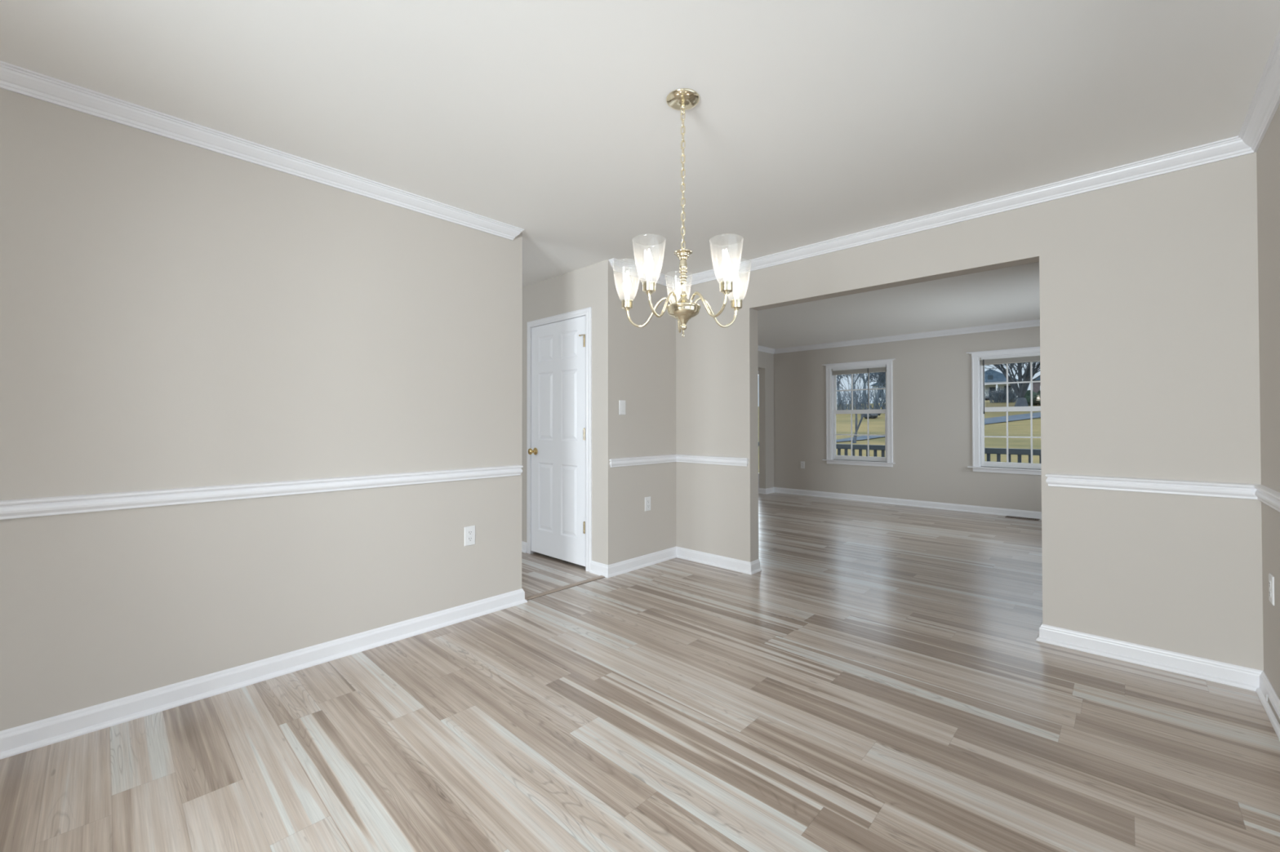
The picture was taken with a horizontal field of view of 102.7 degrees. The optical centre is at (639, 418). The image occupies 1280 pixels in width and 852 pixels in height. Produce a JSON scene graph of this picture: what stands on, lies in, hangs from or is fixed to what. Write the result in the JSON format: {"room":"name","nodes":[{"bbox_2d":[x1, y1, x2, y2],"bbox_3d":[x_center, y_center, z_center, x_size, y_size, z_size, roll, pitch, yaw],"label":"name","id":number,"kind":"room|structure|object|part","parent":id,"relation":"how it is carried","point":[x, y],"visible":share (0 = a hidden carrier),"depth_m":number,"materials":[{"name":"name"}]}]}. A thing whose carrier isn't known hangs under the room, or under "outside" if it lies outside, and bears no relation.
{"room":"empty dining room","nodes":[
{"label":"empty dining room","id":0,"kind":"room"},
{"bbox_2d":[0,88,522,731],"bbox_3d":[-2.308,-0.026,1.859,0.120,2.440,4.313,-1,-1,44],"label":"wall","id":1,"kind":"structure","parent":0,"point":[174,314],"depth_m":2.25,"materials":[{"name":"beige paint"}]},
{"bbox_2d":[0,465,523,519],"bbox_3d":[-2.258,0.324,1.804,0.024,0.068,4.307,-1,-1,44],"label":"trim","id":2,"kind":"structure","parent":1,"relation":"attached to","point":[58,505],"depth_m":2.25,"materials":[{"name":"white wood"}]},
{"bbox_2d":[0,61,524,240],"bbox_3d":[-2.254,-1.211,1.801,0.058,0.072,4.288,-1,-1,44],"label":"trim","id":3,"kind":"structure","parent":1,"relation":"attached to","point":[13,78],"depth_m":2.24,"materials":[{"name":"white wood"}]},
{"bbox_2d":[464,525,475,546],"bbox_3d":[-1.030,0.710,3.102,0.008,0.115,0.071,-1,-1,44],"label":"wall outlet","id":4,"kind":"object","parent":1,"relation":"attached to","point":[469,531],"visible":1,"depth_m":3.10,"materials":[{"name":"white plastic"}]},
{"bbox_2d":[467,530,472,535],"bbox_3d":[-1.028,0.691,3.100,0.002,0.028,0.031,-1,-1,44],"label":"receptacle","id":5,"kind":"object","parent":4,"relation":"attached to","point":[469,532],"depth_m":3.10,"materials":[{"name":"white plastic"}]},
{"bbox_2d":[467,536,472,542],"bbox_3d":[-1.028,0.730,3.100,0.002,0.028,0.031,-1,-1,44],"label":"receptacle","id":6,"kind":"object","parent":4,"relation":"attached to","point":[469,538],"depth_m":3.10,"materials":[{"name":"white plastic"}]},
{"bbox_2d":[0,588,1279,759],"bbox_3d":[-0.521,1.142,1.335,3.464,0.090,6.032,-1,-1,44],"label":"baseboard","id":7,"kind":"structure","parent":1,"relation":"attached to","point":[19,740],"depth_m":2.34,"materials":[{"name":"white wood"}]},
{"bbox_2d":[521,259,617,564],"bbox_3d":[-0.758,0.000,4.496,1.507,2.440,0.100,-1,-1,44],"label":"wall","id":8,"kind":"structure","parent":0,"point":[593,286],"depth_m":4.02,"materials":[{"name":"beige paint"}]},
{"bbox_2d":[521,541,526,553],"bbox_3d":[-1.188,1.179,4.807,0.435,0.090,0.026,-1,-1,44],"label":"baseboard","id":9,"kind":"structure","parent":8,"relation":"attached to","point":[523,544],"depth_m":4.68,"materials":[{"name":"white wood"}]},
{"bbox_2d":[526,306,591,572],"bbox_3d":[-0.693,0.167,4.385,0.885,2.103,0.170,-1,-1,44],"label":"door","id":10,"kind":"structure","parent":8,"relation":"in","point":[559,474],"depth_m":4.35,"materials":[{"name":"white paint"}]},
{"bbox_3d":[-0.961,0.294,4.568,0.066,0.066,0.069,-1,-1,44],"label":"handle","id":11,"kind":"part","parent":10,"relation":"part of","materials":[{"name":"gold metal"}]},
{"bbox_3d":[-0.826,-0.614,4.503,0.213,0.223,0.008,-1,-1,44],"label":"panel","id":12,"kind":"part","parent":10,"relation":"part of","materials":[{"name":"white paint"}]},
{"bbox_3d":[-0.826,-0.108,4.498,0.213,0.595,0.008,-1,-1,44],"label":"panel","id":13,"kind":"part","parent":10,"relation":"part of","materials":[{"name":"white paint"}]},
{"bbox_3d":[-0.825,0.687,4.490,0.213,0.597,0.008,-1,-1,44],"label":"panel","id":14,"kind":"part","parent":10,"relation":"part of","materials":[{"name":"white paint"}]},
{"bbox_3d":[-0.590,-0.616,4.279,0.218,0.223,0.008,-1,-1,44],"label":"panel","id":15,"kind":"part","parent":10,"relation":"part of","materials":[{"name":"white paint"}]},
{"bbox_3d":[-0.590,-0.111,4.274,0.218,0.595,0.008,-1,-1,44],"label":"panel","id":16,"kind":"part","parent":10,"relation":"part of","materials":[{"name":"white paint"}]},
{"bbox_3d":[-0.589,0.684,4.266,0.218,0.597,0.008,-1,-1,44],"label":"panel","id":17,"kind":"part","parent":10,"relation":"part of","materials":[{"name":"white paint"}]},
{"bbox_2d":[0,493,1279,851],"bbox_3d":[-0.102,1.273,3.924,6.665,0.120,10.603,-1,-1,44],"label":"floor","id":18,"kind":"structure","parent":0,"point":[883,682],"depth_m":1.93,"materials":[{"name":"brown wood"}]},
{"bbox_2d":[524,575,604,600],"bbox_3d":[-0.525,1.208,3.677,0.056,0.006,0.745,-1,-1,44],"label":"trim","id":19,"kind":"structure","parent":18,"relation":"on","point":[593,579],"depth_m":3.64,"materials":[{"name":"wood"}]},
{"bbox_2d":[1004,515,1039,520],"bbox_3d":[4.715,1.229,6.317,0.330,0.006,0.116,-1,-1,44],"label":"floor vent","id":20,"kind":"object","parent":18,"relation":"in","point":[1010,517],"visible":1,"depth_m":6.32,"materials":[{"name":"metal"}]},
{"bbox_2d":[0,0,1279,349],"bbox_3d":[-0.105,-1.287,3.950,6.665,0.120,10.603,-1,-1,44],"label":"ceiling","id":21,"kind":"structure","parent":0,"point":[812,122],"depth_m":1.99,"materials":[{"name":"white paint"}]},
{"bbox_2d":[621,88,742,337],"bbox_3d":[0.166,-0.784,1.980,0.557,0.928,0.554,-1,-1,44],"label":"chandelier","id":22,"kind":"object","parent":21,"relation":"hanging from","point":[683,309],"visible":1,"depth_m":1.98,"materials":[{"name":"gold metal"}]},
{"bbox_3d":[-0.052,-0.548,2.065,0.033,0.098,0.033,0,-1,18],"label":"bulb","id":23,"kind":"part","parent":22,"relation":"part of","materials":[{"name":"white glass"}]},
{"bbox_3d":[0.032,-0.550,1.806,0.033,0.098,0.033,-1,-1,36],"label":"bulb","id":24,"kind":"part","parent":22,"relation":"part of","materials":[{"name":"white glass"}]},
{"bbox_3d":[0.039,-0.420,2.034,0.202,0.115,0.010,0,-1,18],"label":"arm","id":25,"kind":"part","parent":22,"relation":"part of","materials":[{"name":"gold metal"}]},
{"bbox_3d":[0.088,-0.422,1.882,0.010,0.115,0.202,-1,-1,36],"label":"arm","id":26,"kind":"part","parent":22,"relation":"part of","materials":[{"name":"gold metal"}]},
{"bbox_3d":[0.168,-0.546,2.225,0.033,0.098,0.033,0,-1,0],"label":"bulb","id":27,"kind":"part","parent":22,"relation":"part of","materials":[{"name":"white glass"}]},
{"bbox_3d":[0.169,-0.419,2.128,0.010,0.115,0.202,0,-1,0],"label":"arm","id":28,"kind":"part","parent":22,"relation":"part of","materials":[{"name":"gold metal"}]},
{"bbox_3d":[0.168,-0.939,1.997,0.009,0.557,0.009,-1,-1,44],"label":"lamp cord","id":29,"kind":"part","parent":22,"relation":"part of","materials":[{"name":"gold metal"}]},
{"bbox_3d":[0.169,-0.432,1.992,0.136,0.087,0.136,-1,-1,44],"label":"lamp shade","id":30,"kind":"part","parent":22,"relation":"part of","materials":[{"name":"gold metal"}]},
{"bbox_3d":[0.248,-0.422,1.882,0.010,0.115,0.202,0,-1,-36],"label":"arm","id":31,"kind":"part","parent":22,"relation":"part of","materials":[{"name":"gold metal"}]},
{"bbox_3d":[0.298,-0.420,2.034,0.202,0.115,0.010,0,-1,-18],"label":"arm","id":32,"kind":"part","parent":22,"relation":"part of","materials":[{"name":"gold metal"}]},
{"bbox_3d":[0.305,-0.551,1.806,0.033,0.098,0.033,0,-1,-36],"label":"bulb","id":33,"kind":"part","parent":22,"relation":"part of","materials":[{"name":"white glass"}]},
{"bbox_3d":[0.389,-0.548,2.065,0.033,0.098,0.033,0,-1,-18],"label":"bulb","id":34,"kind":"part","parent":22,"relation":"part of","materials":[{"name":"white glass"}]},
{"bbox_2d":[617,271,675,562],"bbox_3d":[0.035,-0.003,4.309,0.100,2.440,0.721,-1,-1,44],"label":"wall column","id":35,"kind":"structure","parent":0,"point":[646,355],"depth_m":4.24,"materials":[{"name":"beige paint"}]},
{"bbox_2d":[618,400,625,414],"bbox_3d":[-0.138,-0.087,4.049,0.008,0.115,0.071,-1,-1,44],"label":"light switch","id":36,"kind":"object","parent":35,"relation":"attached to","point":[621,403],"visible":1,"depth_m":4.04,"materials":[{"name":"white plastic"}]},
{"bbox_2d":[644,496,650,511],"bbox_3d":[0.067,0.709,4.256,0.008,0.115,0.071,-1,-1,44],"label":"wall outlet","id":37,"kind":"object","parent":35,"relation":"attached to","point":[647,500],"visible":1,"depth_m":4.25,"materials":[{"name":"white plastic"}]},
{"bbox_2d":[589,546,761,577],"bbox_3d":[0.273,1.171,4.224,1.368,0.090,0.590,0,-1,-4],"label":"baseboard","id":38,"kind":"structure","parent":35,"relation":"attached to","point":[753,567],"depth_m":4.15,"materials":[{"name":"white wood"}]},
{"bbox_2d":[757,351,773,488],"bbox_3d":[0.768,0.026,7.249,0.120,2.440,4.301,-1,-1,44],"label":"wall","id":39,"kind":"structure","parent":0,"point":[765,360],"depth_m":8.62,"materials":[{"name":"beige paint"}]},
{"bbox_2d":[758,487,1041,519],"bbox_3d":[2.500,1.182,5.591,4.949,0.090,4.301,-1,-1,44],"label":"baseboard","id":40,"kind":"structure","parent":39,"relation":"attached to","point":[954,507],"depth_m":7.26,"materials":[{"name":"white wood"}]},
{"bbox_2d":[773,326,1041,511],"bbox_3d":[3.454,0.029,7.766,6.545,2.440,0.150,-1,-1,44],"label":"wall","id":41,"kind":"structure","parent":0,"point":[931,377],"depth_m":7.25,"materials":[{"name":"beige paint"}]},
{"bbox_2d":[800,461,804,468],"bbox_3d":[2.668,0.761,8.398,0.071,0.115,0.008,-1,-1,44],"label":"wall outlet","id":42,"kind":"object","parent":41,"relation":"attached to","point":[802,463],"visible":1,"depth_m":8.39,"materials":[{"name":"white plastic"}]},
{"bbox_2d":[822,358,895,466],"bbox_3d":[3.342,-0.076,7.824,1.085,1.574,0.180,-1,-1,44],"label":"window","id":43,"kind":"structure","parent":41,"relation":"in","point":[831,380],"depth_m":7.81,"materials":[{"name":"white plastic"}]},
{"bbox_3d":[3.323,0.652,7.799,1.070,0.015,0.125,-1,-1,44],"label":"sill","id":44,"kind":"part","parent":43,"relation":"part of","materials":[{"name":"white wood"}]},
{"bbox_2d":[831,364,886,408],"bbox_3d":[3.324,-0.462,7.801,0.808,0.645,0.039,-1,-1,44],"label":"mini blind","id":45,"kind":"object","parent":43,"relation":"attached to","point":[873,369],"visible":1,"depth_m":7.76,"materials":[{"name":"white plastic"}]},
{"bbox_3d":[3.328,-0.690,7.806,0.798,0.010,0.029,-1,-1,44],"label":"rail","id":46,"kind":"part","parent":45,"relation":"part of","materials":[{"name":"grey plastic"}]},
{"bbox_3d":[3.328,-0.768,7.806,0.804,0.029,0.028,-1,-1,44],"label":"head rail","id":47,"kind":"part","parent":45,"relation":"part of","materials":[{"name":"white plastic"}]},
{"bbox_3d":[3.362,0.254,7.830,0.812,0.779,0.030,-1,-1,44],"label":"sash","id":48,"kind":"part","parent":43,"relation":"part of","materials":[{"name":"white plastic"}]},
{"bbox_3d":[3.384,-0.432,7.861,0.812,0.703,0.030,-1,-1,44],"label":"sash","id":49,"kind":"part","parent":43,"relation":"part of","materials":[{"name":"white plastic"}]},
{"bbox_2d":[757,319,1039,354],"bbox_3d":[2.550,-1.177,5.565,4.803,0.072,4.301,-1,-1,44],"label":"trim","id":50,"kind":"structure","parent":41,"relation":"attached to","point":[1033,322],"depth_m":7.27,"materials":[{"name":"white wood"}]},
{"bbox_2d":[966,346,1041,475],"bbox_3d":[4.774,-0.092,6.464,1.085,1.574,0.180,-1,-1,44],"label":"window","id":51,"kind":"structure","parent":41,"relation":"in","point":[979,464],"depth_m":6.63,"materials":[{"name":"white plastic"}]},
{"bbox_3d":[4.754,0.636,6.438,1.070,0.015,0.125,-1,-1,44],"label":"sill","id":52,"kind":"part","parent":51,"relation":"part of","materials":[{"name":"white wood"}]},
{"bbox_2d":[979,353,1039,413],"bbox_3d":[4.754,-0.431,6.439,0.808,0.737,0.042,-1,-1,44],"label":"mini blind","id":53,"kind":"object","parent":51,"relation":"attached to","point":[1030,357],"visible":0.65,"depth_m":6.51,"materials":[{"name":"white plastic"}]},
{"bbox_3d":[4.760,-0.706,6.445,0.798,0.010,0.029,-1,-1,44],"label":"rail","id":54,"kind":"part","parent":53,"relation":"part of","materials":[{"name":"grey plastic"}]},
{"bbox_3d":[4.759,-0.784,6.445,0.804,0.029,0.028,-1,-1,44],"label":"head rail","id":55,"kind":"part","parent":53,"relation":"part of","materials":[{"name":"white plastic"}]},
{"bbox_3d":[4.815,-0.448,6.501,0.812,0.703,0.030,-1,-1,44],"label":"sash","id":56,"kind":"part","parent":51,"relation":"part of","materials":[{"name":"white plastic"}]},
{"bbox_3d":[4.793,0.238,6.470,0.812,0.779,0.030,-1,-1,44],"label":"sash","id":57,"kind":"part","parent":51,"relation":"part of","materials":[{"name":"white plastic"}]},
{"bbox_2d":[675,152,1263,671],"bbox_3d":[1.019,-0.008,3.957,4.825,2.440,0.125,-1,-1,44],"label":"wall","id":58,"kind":"structure","parent":0,"point":[1148,290],"depth_m":2.57,"materials":[{"name":"beige paint"}]},
{"bbox_2d":[608,453,748,467],"bbox_3d":[0.309,0.343,3.985,0.738,0.068,0.808,-1,-1,44],"label":"trim","id":59,"kind":"structure","parent":58,"relation":"attached to","point":[629,461],"depth_m":4.21,"materials":[{"name":"white wood"}]},
{"bbox_2d":[608,29,1279,288],"bbox_3d":[-0.515,-1.218,1.264,3.318,0.072,5.907,-1,-1,44],"label":"trim","id":60,"kind":"structure","parent":58,"relation":"attached to","point":[1265,102],"depth_m":2.71,"materials":[{"name":"white wood"}]},
{"bbox_2d":[1256,104,1279,699],"bbox_3d":[2.268,-0.033,1.682,0.120,2.440,10.603,-1,-1,44],"label":"wall","id":61,"kind":"structure","parent":0,"point":[1268,154],"depth_m":2.08,"materials":[{"name":"beige paint"}]},
{"bbox_2d":[1044,473,1279,512],"bbox_3d":[2.157,0.322,2.188,0.744,0.068,0.868,-1,-1,44],"label":"trim","id":62,"kind":"structure","parent":61,"relation":"attached to","point":[1270,497],"depth_m":2.42,"materials":[{"name":"white wood"}]},
{"bbox_2d":[1268,573,1274,605],"bbox_3d":[2.575,0.696,2.089,0.008,0.115,0.071,-1,-1,44],"label":"wall outlet","id":63,"kind":"object","parent":61,"relation":"attached to","point":[1271,579],"visible":1,"depth_m":2.07,"materials":[{"name":"white plastic"}]},
{"bbox_2d":[1266,693,1279,728],"bbox_3d":[2.444,1.143,1.964,0.005,0.037,0.380,-1,-1,44],"label":"air vent","id":64,"kind":"object","parent":61,"relation":"attached to","point":[1268,700],"visible":1,"depth_m":2.01,"materials":[{"name":"grey plastic"}]},
{"bbox_2d":[1267,697,1279,724],"bbox_3d":[2.445,1.143,1.963,0.002,0.027,0.366,-1,-1,44],"label":"grille","id":65,"kind":"object","parent":64,"relation":"attached to","point":[1273,710],"depth_m":2.00,"materials":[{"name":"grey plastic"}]},
{"label":"outside","id":66,"kind":"structure","parent":0,"visible":0},
{"bbox_2d":[758,400,1040,473],"bbox_3d":[36.696,-1.069,60.388,150.000,6.549,121.917,-1,-1,44],"label":"lawn","id":67,"kind":"structure","parent":66,"point":[1021,428],"depth_m":20.16,"materials":[{"name":"green plant"}]},
{"bbox_2d":[836,374,842,404],"bbox_3d":[19.926,-5.011,52.219,5.491,7.370,8.732,0,-1,11],"label":"tree","id":68,"kind":"object","parent":67,"relation":"on","point":[841,375],"visible":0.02,"depth_m":52.20,"materials":[{"name":"grey plant"}]},
{"bbox_2d":[836,382,885,410],"bbox_3d":[14.636,-1.359,33.935,10.376,2.030,2.797,-1,-1,44],"label":"thicket","id":69,"kind":"object","parent":67,"relation":"on","point":[864,398],"visible":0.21,"depth_m":33.48,"materials":[{"name":"grey plant"}]},
{"bbox_2d":[836,372,885,443],"bbox_3d":[8.966,-1.780,19.533,4.960,5.605,5.166,0,-1,-7],"label":"bare tree","id":70,"kind":"object","parent":67,"relation":"on","point":[854,441],"visible":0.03,"depth_m":19.06,"materials":[{"name":"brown plant"}]},
{"bbox_2d":[857,373,881,404],"bbox_3d":[19.837,-4.689,44.609,5.835,7.028,6.433,-1,-1,44],"label":"tree","id":71,"kind":"object","parent":67,"relation":"on","point":[864,382],"visible":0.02,"depth_m":44.67,"materials":[{"name":"grey plant"}]},
{"bbox_2d":[863,413,880,418],"bbox_3d":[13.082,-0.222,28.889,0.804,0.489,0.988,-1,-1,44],"label":"car","id":72,"kind":"object","parent":67,"relation":"on","point":[870,415],"visible":0.53,"depth_m":28.58,"materials":[{"name":"black metal"}]},
{"bbox_2d":[863,372,885,387],"bbox_3d":[18.375,-2.727,38.118,3.104,3.881,3.182,-1,-1,39],"label":"tree","id":73,"kind":"object","parent":67,"relation":"on","point":[882,380],"visible":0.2,"depth_m":38.20,"materials":[{"name":"grey plant"}]},
{"bbox_2d":[870,378,885,403],"bbox_3d":[38.778,-4.111,75.614,6.600,4.200,7.820,-1,-1,44],"label":"house","id":74,"kind":"structure","parent":67,"relation":"on","point":[877,384],"depth_m":74.47,"materials":[{"name":"white"}]},
{"bbox_2d":[984,390,1015,400],"bbox_3d":[34.265,-2.230,50.219,4.184,1.088,1.507,-1,-1,44],"label":"hedge","id":75,"kind":"object","parent":67,"relation":"on","point":[986,398],"visible":0.14,"depth_m":49.91,"materials":[{"name":"plant"}]},
{"bbox_2d":[984,368,1018,400],"bbox_3d":[53.488,-4.868,77.242,7.000,4.800,9.200,-1,-1,44],"label":"house","id":76,"kind":"structure","parent":67,"relation":"on","point":[990,376],"depth_m":74.64,"materials":[{"name":"blue"}]},
{"bbox_3d":[51.739,-3.539,74.987,0.950,2.100,0.060,-1,-1,44],"label":"door","id":77,"kind":"part","parent":76,"relation":"part of","materials":[{"name":"white"}]},
{"bbox_2d":[985,386,1018,403],"bbox_3d":[24.324,-1.637,34.037,2.492,1.211,1.608,-1,-1,44],"label":"bush","id":78,"kind":"object","parent":67,"relation":"on","point":[1012,398],"visible":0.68,"depth_m":34.08,"materials":[{"name":"grey plant"}]},
{"bbox_2d":[984,361,1039,406],"bbox_3d":[21.564,-4.939,29.334,9.071,8.831,12.206,0,-1,3],"label":"bare tree","id":79,"kind":"object","parent":67,"relation":"on","point":[1020,391],"visible":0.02,"depth_m":29.44,"materials":[{"name":"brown plant"}]},
{"bbox_2d":[1023,390,1040,405],"bbox_3d":[23.571,-1.212,30.207,1.750,0.998,1.627,-1,-1,44],"label":"bush","id":80,"kind":"object","parent":67,"relation":"on","point":[1036,396],"visible":0.44,"depth_m":30.16,"materials":[{"name":"green plant"}]},
{"bbox_2d":[1032,376,1040,392],"bbox_3d":[68.976,-5.661,82.794,8.600,5.400,7.820,-1,-1,44],"label":"brick house","id":81,"kind":"structure","parent":67,"relation":"on","point":[1036,386],"depth_m":82.62,"materials":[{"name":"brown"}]},
{"bbox_3d":[4.264,1.436,8.098,7.400,0.130,1.467,-1,-1,44],"label":"porch deck","id":82,"kind":"object","parent":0,"visible":0},
{"bbox_2d":[758,441,1040,463],"bbox_3d":[4.786,0.879,8.508,6.600,0.832,0.090,-1,-1,44],"label":"porch railing","id":83,"kind":"object","parent":82,"relation":"on","point":[998,451],"visible":0.11,"depth_m":7.90,"materials":[{"name":"grey paint"}]},
{"bbox_3d":[4.786,0.506,8.512,6.600,0.087,0.090,-1,-1,44],"label":"rail","id":84,"kind":"part","parent":83,"relation":"part of","materials":[{"name":"grey paint"}]},
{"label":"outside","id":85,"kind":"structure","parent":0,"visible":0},
{"bbox_2d":[835,412,1040,441],"bbox_3d":[14.369,0.249,22.477,17.204,1.488,2.342,0,-1,-19],"label":"road","id":86,"kind":"structure","parent":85,"point":[1037,415],"depth_m":23.25,"materials":[{"name":"grey asphalt"}]}
]}

